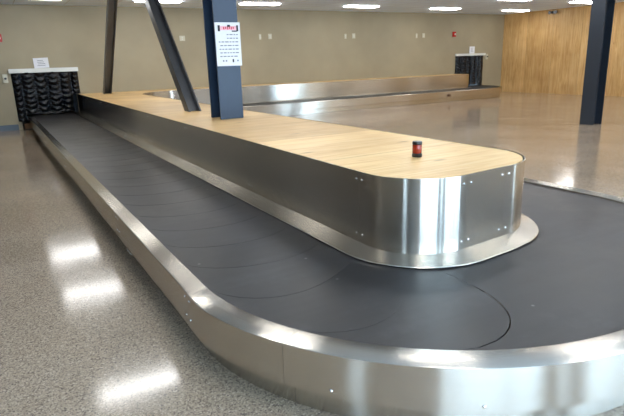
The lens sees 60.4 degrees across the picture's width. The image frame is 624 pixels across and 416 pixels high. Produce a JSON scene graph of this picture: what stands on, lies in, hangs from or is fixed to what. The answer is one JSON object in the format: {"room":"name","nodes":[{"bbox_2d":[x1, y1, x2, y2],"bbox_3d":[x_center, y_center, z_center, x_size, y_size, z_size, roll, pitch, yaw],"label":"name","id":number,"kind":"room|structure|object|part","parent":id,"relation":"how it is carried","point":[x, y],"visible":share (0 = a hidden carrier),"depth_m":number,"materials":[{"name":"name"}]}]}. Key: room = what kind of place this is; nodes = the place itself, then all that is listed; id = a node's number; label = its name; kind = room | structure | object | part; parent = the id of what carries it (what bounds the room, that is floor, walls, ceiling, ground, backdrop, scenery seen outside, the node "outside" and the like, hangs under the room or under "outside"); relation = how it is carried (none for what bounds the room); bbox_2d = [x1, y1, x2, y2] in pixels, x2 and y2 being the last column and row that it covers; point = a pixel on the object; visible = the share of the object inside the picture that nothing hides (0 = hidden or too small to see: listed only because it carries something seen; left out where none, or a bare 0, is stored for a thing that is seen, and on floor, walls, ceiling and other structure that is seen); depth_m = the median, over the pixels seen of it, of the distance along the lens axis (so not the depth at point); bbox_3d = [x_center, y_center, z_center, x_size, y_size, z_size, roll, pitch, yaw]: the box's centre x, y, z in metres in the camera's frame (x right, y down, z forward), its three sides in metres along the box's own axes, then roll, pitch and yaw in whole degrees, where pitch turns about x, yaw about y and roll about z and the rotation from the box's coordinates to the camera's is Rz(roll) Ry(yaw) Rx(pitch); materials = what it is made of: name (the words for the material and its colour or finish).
{"room":"airport terminal","nodes":[
{"label":"airport terminal","id":0,"kind":"room"},
{"bbox_2d":[22,66,477,122],"bbox_3d":[-0.776,-5.490,19.721,20.850,3.337,2.100,-11,18,-29],"label":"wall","id":1,"kind":"structure","parent":0,"point":[74,95],"depth_m":17.25,"materials":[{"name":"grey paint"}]},
{"bbox_2d":[27,111,74,117],"bbox_3d":[-7.473,-2.670,15.298,1.355,0.050,0.696,-11,18,-29],"label":"trim","id":2,"kind":"structure","parent":1,"relation":"attached to","point":[69,111],"depth_m":15.20,"materials":[{"name":"black rubber"}]},
{"bbox_2d":[0,4,504,129],"bbox_3d":[-2.731,-4.723,17.351,25.950,3.237,0.200,-11,18,-29],"label":"wall","id":3,"kind":"structure","parent":0,"point":[304,45],"depth_m":17.68,"materials":[{"name":"beige paint"}]},
{"bbox_2d":[2,74,8,82],"bbox_3d":[-8.140,-3.433,14.220,0.120,0.220,0.092,-11,18,-29],"label":"box","id":4,"kind":"object","parent":3,"relation":"attached to","point":[4,76],"visible":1,"depth_m":14.21,"materials":[{"name":"beige plastic"}]},
{"bbox_2d":[0,124,18,130],"bbox_3d":[-10.825,-1.691,13.082,6.520,0.150,0.014,-11,18,-29],"label":"baseboard","id":5,"kind":"structure","parent":3,"relation":"attached to","point":[4,127],"depth_m":14.54,"materials":[{"name":"blue plastic"}]},
{"bbox_2d":[8,67,79,121],"bbox_3d":[-7.292,-3.145,14.792,1.720,1.390,0.119,-11,18,-29],"label":"curtain","id":6,"kind":"object","parent":3,"relation":"attached to","point":[36,90],"visible":1,"depth_m":14.73,"materials":[{"name":"black plastic"}]},
{"bbox_2d":[33,58,49,67],"bbox_3d":[-7.355,-3.939,14.547,0.370,0.265,0.004,-12,19,-28],"label":"paper sign","id":7,"kind":"object","parent":6,"relation":"on","point":[38,62],"visible":1,"depth_m":14.55,"materials":[{"name":"white paper"}]},
{"bbox_2d":[455,53,485,84],"bbox_3d":[6.668,-5.780,22.598,1.700,1.420,0.125,-11,18,-29],"label":"curtain","id":8,"kind":"object","parent":3,"relation":"attached to","point":[465,63],"visible":0.84,"depth_m":22.57,"materials":[{"name":"black plastic"}]},
{"bbox_2d":[469,46,474,52],"bbox_3d":[6.693,-6.612,22.402,0.300,0.275,0.004,-11,18,-29],"label":"paper sign","id":9,"kind":"object","parent":8,"relation":"on","point":[472,48],"visible":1,"depth_m":22.40,"materials":[{"name":"white paper"}]},
{"bbox_2d":[0,92,623,415],"bbox_3d":[2.033,-1.113,10.045,25.950,0.120,22.780,-11,18,-29],"label":"floor","id":10,"kind":"structure","parent":0,"point":[85,330],"depth_m":4.20,"materials":[{"name":"stone"}]},
{"bbox_2d":[24,74,623,415],"bbox_3d":[3.551,-2.288,12.258,17.358,0.876,15.724,-11,18,-29],"label":"carousel","id":11,"kind":"object","parent":10,"relation":"on","point":[333,268],"visible":0.97,"depth_m":3.44,"materials":[{"name":"silver metal"}]},
{"bbox_3d":[-7.157,-2.188,13.766,0.117,0.214,2.378,-11,18,-29],"label":"kerb panel","id":12,"kind":"part","parent":11,"relation":"part of","materials":[{"name":"silver metal"}]},
{"bbox_3d":[-5.843,-1.632,11.605,0.117,0.214,2.798,-11,18,-29],"label":"kerb panel","id":13,"kind":"part","parent":11,"relation":"part of","materials":[{"name":"silver metal"}]},
{"bbox_3d":[-7.056,-2.552,14.753,1.141,0.012,0.680,-11,18,-29],"label":"belt plate","id":14,"kind":"part","parent":11,"relation":"part of","materials":[{"name":"black rubber"}]},
{"bbox_3d":[-6.854,-2.466,14.419,1.139,0.012,0.821,-11,18,-29],"label":"belt plate","id":15,"kind":"part","parent":11,"relation":"part of","materials":[{"name":"black rubber"}]},
{"bbox_3d":[-6.617,-2.365,14.026,1.136,0.012,0.821,-11,18,-29],"label":"belt plate","id":16,"kind":"part","parent":11,"relation":"part of","materials":[{"name":"black rubber"}]},
{"bbox_3d":[-4.346,-1.000,9.143,0.117,0.214,3.098,-11,18,-29],"label":"kerb panel","id":17,"kind":"part","parent":11,"relation":"part of","materials":[{"name":"silver metal"}]},
{"bbox_3d":[-6.380,-2.264,13.633,1.133,0.012,0.822,-11,18,-29],"label":"belt plate","id":18,"kind":"part","parent":11,"relation":"part of","materials":[{"name":"black rubber"}]},
{"bbox_3d":[-6.143,-2.163,13.240,1.130,0.012,0.822,-11,18,-29],"label":"belt plate","id":19,"kind":"part","parent":11,"relation":"part of","materials":[{"name":"black rubber"}]},
{"bbox_3d":[-5.906,-2.062,12.848,1.127,0.012,0.822,-11,18,-29],"label":"belt plate","id":20,"kind":"part","parent":11,"relation":"part of","materials":[{"name":"black rubber"}]},
{"bbox_3d":[-5.669,-1.961,12.455,1.124,0.012,0.823,-11,18,-29],"label":"belt plate","id":21,"kind":"part","parent":11,"relation":"part of","materials":[{"name":"black rubber"}]},
{"bbox_3d":[-5.432,-1.860,12.062,1.121,0.012,0.823,-11,18,-29],"label":"belt plate","id":22,"kind":"part","parent":11,"relation":"part of","materials":[{"name":"black rubber"}]},
{"bbox_3d":[-5.195,-1.759,11.669,1.118,0.012,0.823,-11,18,-29],"label":"belt plate","id":23,"kind":"part","parent":11,"relation":"part of","materials":[{"name":"black rubber"}]},
{"bbox_3d":[-4.958,-1.658,11.276,1.115,0.012,0.824,-11,18,-29],"label":"belt plate","id":24,"kind":"part","parent":11,"relation":"part of","materials":[{"name":"black rubber"}]},
{"bbox_3d":[-4.721,-1.557,10.883,1.112,0.012,0.824,-11,18,-29],"label":"belt plate","id":25,"kind":"part","parent":11,"relation":"part of","materials":[{"name":"black rubber"}]},
{"bbox_3d":[-4.484,-1.456,10.491,1.109,0.012,0.824,-11,18,-29],"label":"belt plate","id":26,"kind":"part","parent":11,"relation":"part of","materials":[{"name":"black rubber"}]},
{"bbox_3d":[-6.186,-2.787,14.502,0.004,0.523,1.878,-10,18,-28],"label":"panel","id":27,"kind":"part","parent":11,"relation":"part of","materials":[{"name":"silver metal"}]},
{"bbox_3d":[-4.246,-1.355,10.098,1.106,0.012,0.825,-11,18,-29],"label":"belt plate","id":28,"kind":"part","parent":11,"relation":"part of","materials":[{"name":"black rubber"}]},
{"bbox_3d":[-4.009,-1.254,9.705,1.103,0.012,0.825,-11,18,-29],"label":"belt plate","id":29,"kind":"part","parent":11,"relation":"part of","materials":[{"name":"black rubber"}]},
{"bbox_3d":[-3.772,-1.152,9.312,1.100,0.012,0.825,-11,18,-29],"label":"belt plate","id":30,"kind":"part","parent":11,"relation":"part of","materials":[{"name":"black rubber"}]},
{"bbox_3d":[-5.225,-2.374,12.898,0.004,0.523,1.948,-10,18,-28],"label":"panel","id":31,"kind":"part","parent":11,"relation":"part of","materials":[{"name":"silver metal"}]},
{"bbox_3d":[-2.600,-0.262,6.272,0.117,0.214,3.778,-11,18,-29],"label":"kerb panel","id":32,"kind":"part","parent":11,"relation":"part of","materials":[{"name":"silver metal"}]},
{"bbox_3d":[-3.535,-1.051,8.919,1.097,0.012,0.826,-11,18,-29],"label":"belt plate","id":33,"kind":"part","parent":11,"relation":"part of","materials":[{"name":"black rubber"}]},
{"bbox_3d":[-3.298,-0.950,8.527,1.094,0.012,0.826,-11,18,-29],"label":"belt plate","id":34,"kind":"part","parent":11,"relation":"part of","materials":[{"name":"black rubber"}]},
{"bbox_3d":[-3.061,-0.849,8.134,1.090,0.012,0.826,-11,18,-29],"label":"belt plate","id":35,"kind":"part","parent":11,"relation":"part of","materials":[{"name":"black rubber"}]},
{"bbox_2d":[103,0,117,93],"bbox_3d":[-5.160,-4.082,13.659,0.200,2.361,2.558,-11,18,-29],"label":"brace","id":36,"kind":"object","parent":11,"relation":"on","point":[111,9],"visible":0.92,"depth_m":13.54,"materials":[{"name":"grey paint"}]},
{"bbox_3d":[-4.151,-1.913,11.106,0.004,0.523,2.328,-10,18,-28],"label":"panel","id":37,"kind":"part","parent":11,"relation":"part of","materials":[{"name":"silver metal"}]},
{"bbox_3d":[-2.824,-0.748,7.741,1.088,0.012,0.827,-11,18,-29],"label":"belt plate","id":38,"kind":"part","parent":11,"relation":"part of","materials":[{"name":"black rubber"}]},
{"bbox_3d":[-2.587,-0.647,7.348,1.084,0.012,0.827,-11,18,-29],"label":"belt plate","id":39,"kind":"part","parent":11,"relation":"part of","materials":[{"name":"black rubber"}]},
{"bbox_3d":[-2.350,-0.546,6.955,1.081,0.012,0.827,-11,18,-29],"label":"belt plate","id":40,"kind":"part","parent":11,"relation":"part of","materials":[{"name":"black rubber"}]},
{"bbox_3d":[-2.112,-0.445,6.562,1.078,0.012,0.828,-11,18,-29],"label":"belt plate","id":41,"kind":"part","parent":11,"relation":"part of","materials":[{"name":"black rubber"}]},
{"bbox_3d":[-3.072,-1.450,9.305,0.004,0.523,1.968,-10,18,-28],"label":"panel","id":42,"kind":"part","parent":11,"relation":"part of","materials":[{"name":"silver metal"}]},
{"bbox_3d":[-1.875,-0.344,6.170,1.075,0.012,0.828,-11,18,-29],"label":"belt plate","id":43,"kind":"part","parent":11,"relation":"part of","materials":[{"name":"black rubber"}]},
{"bbox_3d":[-1.638,-0.243,5.777,1.072,0.012,0.828,-11,18,-29],"label":"belt plate","id":44,"kind":"part","parent":11,"relation":"part of","materials":[{"name":"black rubber"}]},
{"bbox_3d":[-1.145,0.355,3.874,0.124,0.214,1.961,-11,18,-29],"label":"kerb panel","id":45,"kind":"part","parent":11,"relation":"part of","materials":[{"name":"silver metal"}]},
{"bbox_3d":[-3.975,-2.970,14.916,1.657,0.523,1.203,-11,18,-29],"label":"panel","id":46,"kind":"part","parent":11,"relation":"part of","materials":[{"name":"silver metal"}]},
{"bbox_3d":[-2.088,-1.027,7.663,0.004,0.523,1.948,-10,18,-28],"label":"panel","id":47,"kind":"part","parent":11,"relation":"part of","materials":[{"name":"silver metal"}]},
{"bbox_3d":[-1.401,-0.142,5.384,1.069,0.012,0.829,-11,18,-29],"label":"belt plate","id":48,"kind":"part","parent":11,"relation":"part of","materials":[{"name":"black rubber"}]},
{"bbox_2d":[144,0,200,111],"bbox_3d":[-2.518,-2.931,9.191,0.200,2.361,2.558,-11,18,-29],"label":"brace","id":49,"kind":"object","parent":11,"relation":"on","point":[180,77],"visible":1,"depth_m":8.97,"materials":[{"name":"grey paint"}]},
{"bbox_3d":[-1.164,-0.041,4.991,1.066,0.012,0.829,-11,18,-29],"label":"belt plate","id":50,"kind":"part","parent":11,"relation":"part of","materials":[{"name":"black rubber"}]},
{"bbox_3d":[-0.927,0.060,4.598,1.063,0.012,0.829,-11,18,-29],"label":"belt plate","id":51,"kind":"part","parent":11,"relation":"part of","materials":[{"name":"black rubber"}]},
{"bbox_3d":[-1.102,-0.604,6.017,0.004,0.523,1.978,-10,18,-28],"label":"panel","id":52,"kind":"part","parent":11,"relation":"part of","materials":[{"name":"silver metal"}]},
{"bbox_3d":[-0.690,0.161,4.205,1.060,0.012,0.830,-11,18,-29],"label":"belt plate","id":53,"kind":"part","parent":11,"relation":"part of","materials":[{"name":"black rubber"}]},
{"bbox_2d":[202,0,243,119],"bbox_3d":[-1.197,-2.378,7.037,0.325,2.361,0.370,-11,18,-29],"label":"steel column","id":54,"kind":"structure","parent":11,"relation":"on","point":[225,87],"depth_m":7.11,"materials":[{"name":"blue metal"}]},
{"bbox_2d":[214,22,241,65],"bbox_3d":[-1.083,-2.122,6.944,0.345,0.540,0.004,-11,18,-29],"label":"paper notice","id":55,"kind":"object","parent":54,"relation":"attached to","point":[227,34],"visible":1,"depth_m":6.94,"materials":[{"name":"white paper"}]},
{"bbox_3d":[-2.575,-3.416,16.371,2.298,0.523,0.004,-11,18,-29],"label":"panel","id":56,"kind":"part","parent":11,"relation":"part of","materials":[{"name":"silver metal"}]},
{"bbox_3d":[-0.453,0.262,3.812,1.057,0.012,0.830,-11,18,-29],"label":"belt plate","id":57,"kind":"part","parent":11,"relation":"part of","materials":[{"name":"black rubber"}]},
{"bbox_3d":[-0.391,0.637,2.766,0.813,0.214,0.188,13,21,43],"label":"kerb panel","id":58,"kind":"part","parent":11,"relation":"part of","materials":[{"name":"silver metal"}]},
{"bbox_3d":[-1.541,-3.154,16.311,0.825,0.012,1.058,-11,18,-29],"label":"belt plate","id":59,"kind":"part","parent":11,"relation":"part of","materials":[{"name":"black rubber"}]},
{"bbox_3d":[-0.206,0.367,3.404,1.054,0.012,0.869,-11,18,-29],"label":"belt plate","id":60,"kind":"part","parent":11,"relation":"part of","materials":[{"name":"black rubber"}]},
{"bbox_3d":[-1.167,-2.962,15.893,2.598,0.214,0.117,-11,18,-29],"label":"kerb panel","id":61,"kind":"part","parent":11,"relation":"part of","materials":[{"name":"silver metal"}]},
{"bbox_3d":[-1.136,-3.229,16.538,0.825,0.012,1.058,-11,18,-29],"label":"belt plate","id":62,"kind":"part","parent":11,"relation":"part of","materials":[{"name":"black rubber"}]},
{"bbox_3d":[-0.731,-3.304,16.765,0.825,0.012,1.058,-11,18,-29],"label":"belt plate","id":63,"kind":"part","parent":11,"relation":"part of","materials":[{"name":"black rubber"}]},
{"bbox_3d":[-0.594,-3.783,17.481,2.298,0.523,0.004,-11,18,-29],"label":"panel","id":64,"kind":"part","parent":11,"relation":"part of","materials":[{"name":"silver metal"}]},
{"bbox_3d":[-0.300,-0.981,7.294,0.004,0.523,2.298,-11,18,-29],"label":"panel","id":65,"kind":"part","parent":11,"relation":"part of","materials":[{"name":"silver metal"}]},
{"bbox_3d":[-0.141,-0.191,4.413,0.004,0.523,1.848,-10,18,-28],"label":"panel","id":66,"kind":"part","parent":11,"relation":"part of","materials":[{"name":"silver metal"}]},
{"bbox_3d":[0.069,0.472,2.995,1.099,0.012,0.935,-11,18,-29],"label":"belt plate","id":67,"kind":"part","parent":11,"relation":"part of","materials":[{"name":"black rubber"}]},
{"bbox_3d":[1.072,-3.377,17.148,2.598,0.214,0.117,-11,18,-29],"label":"kerb panel","id":68,"kind":"part","parent":11,"relation":"part of","materials":[{"name":"silver metal"}]},
{"bbox_3d":[1.387,-4.151,18.591,2.298,0.523,0.004,-11,18,-29],"label":"panel","id":69,"kind":"part","parent":11,"relation":"part of","materials":[{"name":"silver metal"}]},
{"bbox_3d":[3.368,-4.519,19.700,2.298,0.523,0.004,-11,18,-29],"label":"panel","id":70,"kind":"part","parent":11,"relation":"part of","materials":[{"name":"silver metal"}]},
{"bbox_3d":[0.829,-0.504,5.437,0.004,0.523,2.148,-11,18,-29],"label":"panel","id":71,"kind":"part","parent":11,"relation":"part of","materials":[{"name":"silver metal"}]},
{"bbox_3d":[0.539,0.517,2.777,0.925,0.012,1.101,9,19,34],"label":"belt plate","id":72,"kind":"part","parent":11,"relation":"part of","materials":[{"name":"black rubber"}]},
{"bbox_3d":[3.311,-3.793,18.402,2.598,0.214,0.117,-11,18,-29],"label":"kerb panel","id":73,"kind":"part","parent":11,"relation":"part of","materials":[{"name":"silver metal"}]},
{"bbox_3d":[0.632,0.048,3.461,0.695,0.523,0.180,3,16,16],"label":"panel","id":74,"kind":"part","parent":11,"relation":"part of","materials":[{"name":"silver metal"}]},
{"bbox_2d":[412,140,421,156],"bbox_3d":[0.789,-0.444,4.020,0.076,0.119,0.076,-11,18,-29],"label":"lamp","id":75,"kind":"object","parent":11,"relation":"on","point":[416,145],"visible":1,"depth_m":3.99,"materials":[{"name":"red plastic"}]},
{"bbox_3d":[5.338,-4.887,20.810,2.278,0.523,0.085,-11,18,-31],"label":"panel","id":76,"kind":"part","parent":11,"relation":"part of","materials":[{"name":"silver metal"}]},
{"bbox_3d":[0.676,0.713,2.373,1.621,0.214,0.327,-1,15,3],"label":"kerb panel","id":77,"kind":"part","parent":11,"relation":"part of","materials":[{"name":"silver metal"}]},
{"bbox_3d":[5.551,-4.209,19.657,2.598,0.214,0.117,-11,18,-29],"label":"kerb panel","id":78,"kind":"part","parent":11,"relation":"part of","materials":[{"name":"silver metal"}]},
{"bbox_3d":[1.149,0.005,3.556,0.390,0.523,0.004,-12,19,-33],"label":"panel","id":79,"kind":"part","parent":11,"relation":"part of","materials":[{"name":"silver metal"}]},
{"bbox_3d":[7.192,-4.799,21.608,0.810,0.214,2.944,0,16,6],"label":"kerb panel","id":80,"kind":"part","parent":11,"relation":"part of","materials":[{"name":"silver metal"}]},
{"bbox_3d":[1.457,-0.152,4.093,0.233,0.523,0.912,-1,15,4],"label":"panel","id":81,"kind":"part","parent":11,"relation":"part of","materials":[{"name":"silver metal"}]},
{"bbox_3d":[1.064,0.493,2.804,0.927,0.012,1.101,0,16,7],"label":"belt plate","id":82,"kind":"part","parent":11,"relation":"part of","materials":[{"name":"black rubber"}]},
{"bbox_3d":[1.792,-0.349,6.092,0.117,0.214,2.298,-11,18,-29],"label":"kerb panel","id":83,"kind":"part","parent":11,"relation":"part of","materials":[{"name":"silver metal"}]},
{"bbox_3d":[1.812,-0.141,5.017,0.968,0.012,0.874,-11,18,-29],"label":"belt plate","id":84,"kind":"part","parent":11,"relation":"part of","materials":[{"name":"black rubber"}]},
{"bbox_3d":[1.417,0.414,3.051,0.935,0.012,1.093,-11,18,-29],"label":"belt plate","id":85,"kind":"part","parent":11,"relation":"part of","materials":[{"name":"black rubber"}]},
{"bbox_3d":[1.879,0.322,3.332,0.896,0.012,1.132,-11,18,-29],"label":"belt plate","id":86,"kind":"part","parent":11,"relation":"part of","materials":[{"name":"black rubber"}]},
{"bbox_3d":[2.109,-0.048,4.646,1.130,0.012,0.817,-2,15,-2],"label":"belt plate","id":87,"kind":"part","parent":11,"relation":"part of","materials":[{"name":"black rubber"}]},
{"bbox_3d":[2.273,0.074,4.188,1.142,0.012,0.879,5,17,22],"label":"belt plate","id":88,"kind":"part","parent":11,"relation":"part of","materials":[{"name":"black rubber"}]},
{"bbox_3d":[2.192,0.212,3.696,0.891,0.012,1.169,-16,21,-41],"label":"belt plate","id":89,"kind":"part","parent":11,"relation":"part of","materials":[{"name":"black rubber"}]},
{"bbox_3d":[2.308,0.310,3.646,0.912,0.214,3.059,3,16,18],"label":"kerb panel","id":90,"kind":"part","parent":11,"relation":"part of","materials":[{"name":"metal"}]},
{"bbox_2d":[579,0,614,124],"bbox_3d":[6.327,-3.485,11.842,0.330,3.237,0.330,-11,18,-29],"label":"steel column","id":91,"kind":"structure","parent":10,"relation":"on","point":[602,11],"depth_m":11.85,"materials":[{"name":"metal"}]},
{"bbox_2d":[0,0,623,14],"bbox_3d":[2.427,-4.138,8.338,25.950,0.120,20.830,-11,18,-29],"label":"ceiling","id":92,"kind":"structure","parent":0,"point":[406,6],"depth_m":17.09,"materials":[{"name":"paint"}]},
{"bbox_2d":[133,0,182,2],"bbox_3d":[-4.043,-5.448,14.115,1.220,0.040,0.380,-11,18,-29],"label":"recessed light","id":93,"kind":"object","parent":92,"relation":"in","point":[160,1],"visible":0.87,"depth_m":14.12,"materials":[{"name":"white plastic"}]},
{"bbox_2d":[238,2,280,5],"bbox_3d":[-1.502,-5.920,15.538,1.220,0.040,0.380,-11,18,-29],"label":"recessed light","id":94,"kind":"object","parent":92,"relation":"in","point":[241,3],"visible":1,"depth_m":15.41,"materials":[{"name":"white plastic"}]},
{"bbox_2d":[344,5,378,7],"bbox_3d":[1.598,-6.496,17.275,1.220,0.040,0.380,-11,18,-29],"label":"recessed light","id":95,"kind":"object","parent":92,"relation":"in","point":[351,6],"visible":1,"depth_m":17.16,"materials":[{"name":"white plastic"}]},
{"bbox_2d":[429,7,460,9],"bbox_3d":[4.741,-7.080,19.036,1.220,0.040,0.380,-11,18,-29],"label":"recessed light","id":96,"kind":"object","parent":92,"relation":"in","point":[435,8],"visible":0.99,"depth_m":18.96,"materials":[{"name":"white plastic"}]},
{"bbox_2d":[430,8,460,9],"bbox_3d":[4.741,-7.079,19.036,1.160,0.039,0.320,-11,18,-29],"label":"diffuser","id":97,"kind":"object","parent":96,"relation":"attached to","point":[430,8],"depth_m":19.00,"materials":[{"name":"white plastic"}]},
{"bbox_2d":[502,9,528,11],"bbox_3d":[7.928,-7.672,20.821,1.220,0.040,0.380,-11,18,-29],"label":"recessed light","id":98,"kind":"object","parent":92,"relation":"in","point":[511,10],"visible":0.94,"depth_m":20.67,"materials":[{"name":"white plastic"}]},
{"bbox_2d":[502,10,528,11],"bbox_3d":[7.928,-7.671,20.821,1.160,0.039,0.320,-11,18,-29],"label":"diffuser","id":99,"kind":"object","parent":98,"relation":"attached to","point":[502,10],"depth_m":20.78,"materials":[{"name":"white plastic"}]},
{"bbox_2d":[570,1,591,3],"bbox_3d":[9.277,-6.996,18.221,1.220,0.040,0.380,-11,18,-29],"label":"recessed light","id":100,"kind":"object","parent":92,"relation":"in","point":[582,2],"visible":0.76,"depth_m":18.03,"materials":[{"name":"white plastic"}]},
{"bbox_2d":[500,2,623,96],"bbox_3d":[13.543,-4.569,14.956,0.120,3.237,20.380,-11,18,-29],"label":"wall","id":101,"kind":"structure","parent":0,"point":[543,52],"depth_m":21.31,"materials":[{"name":"brown wood"}]}
]}

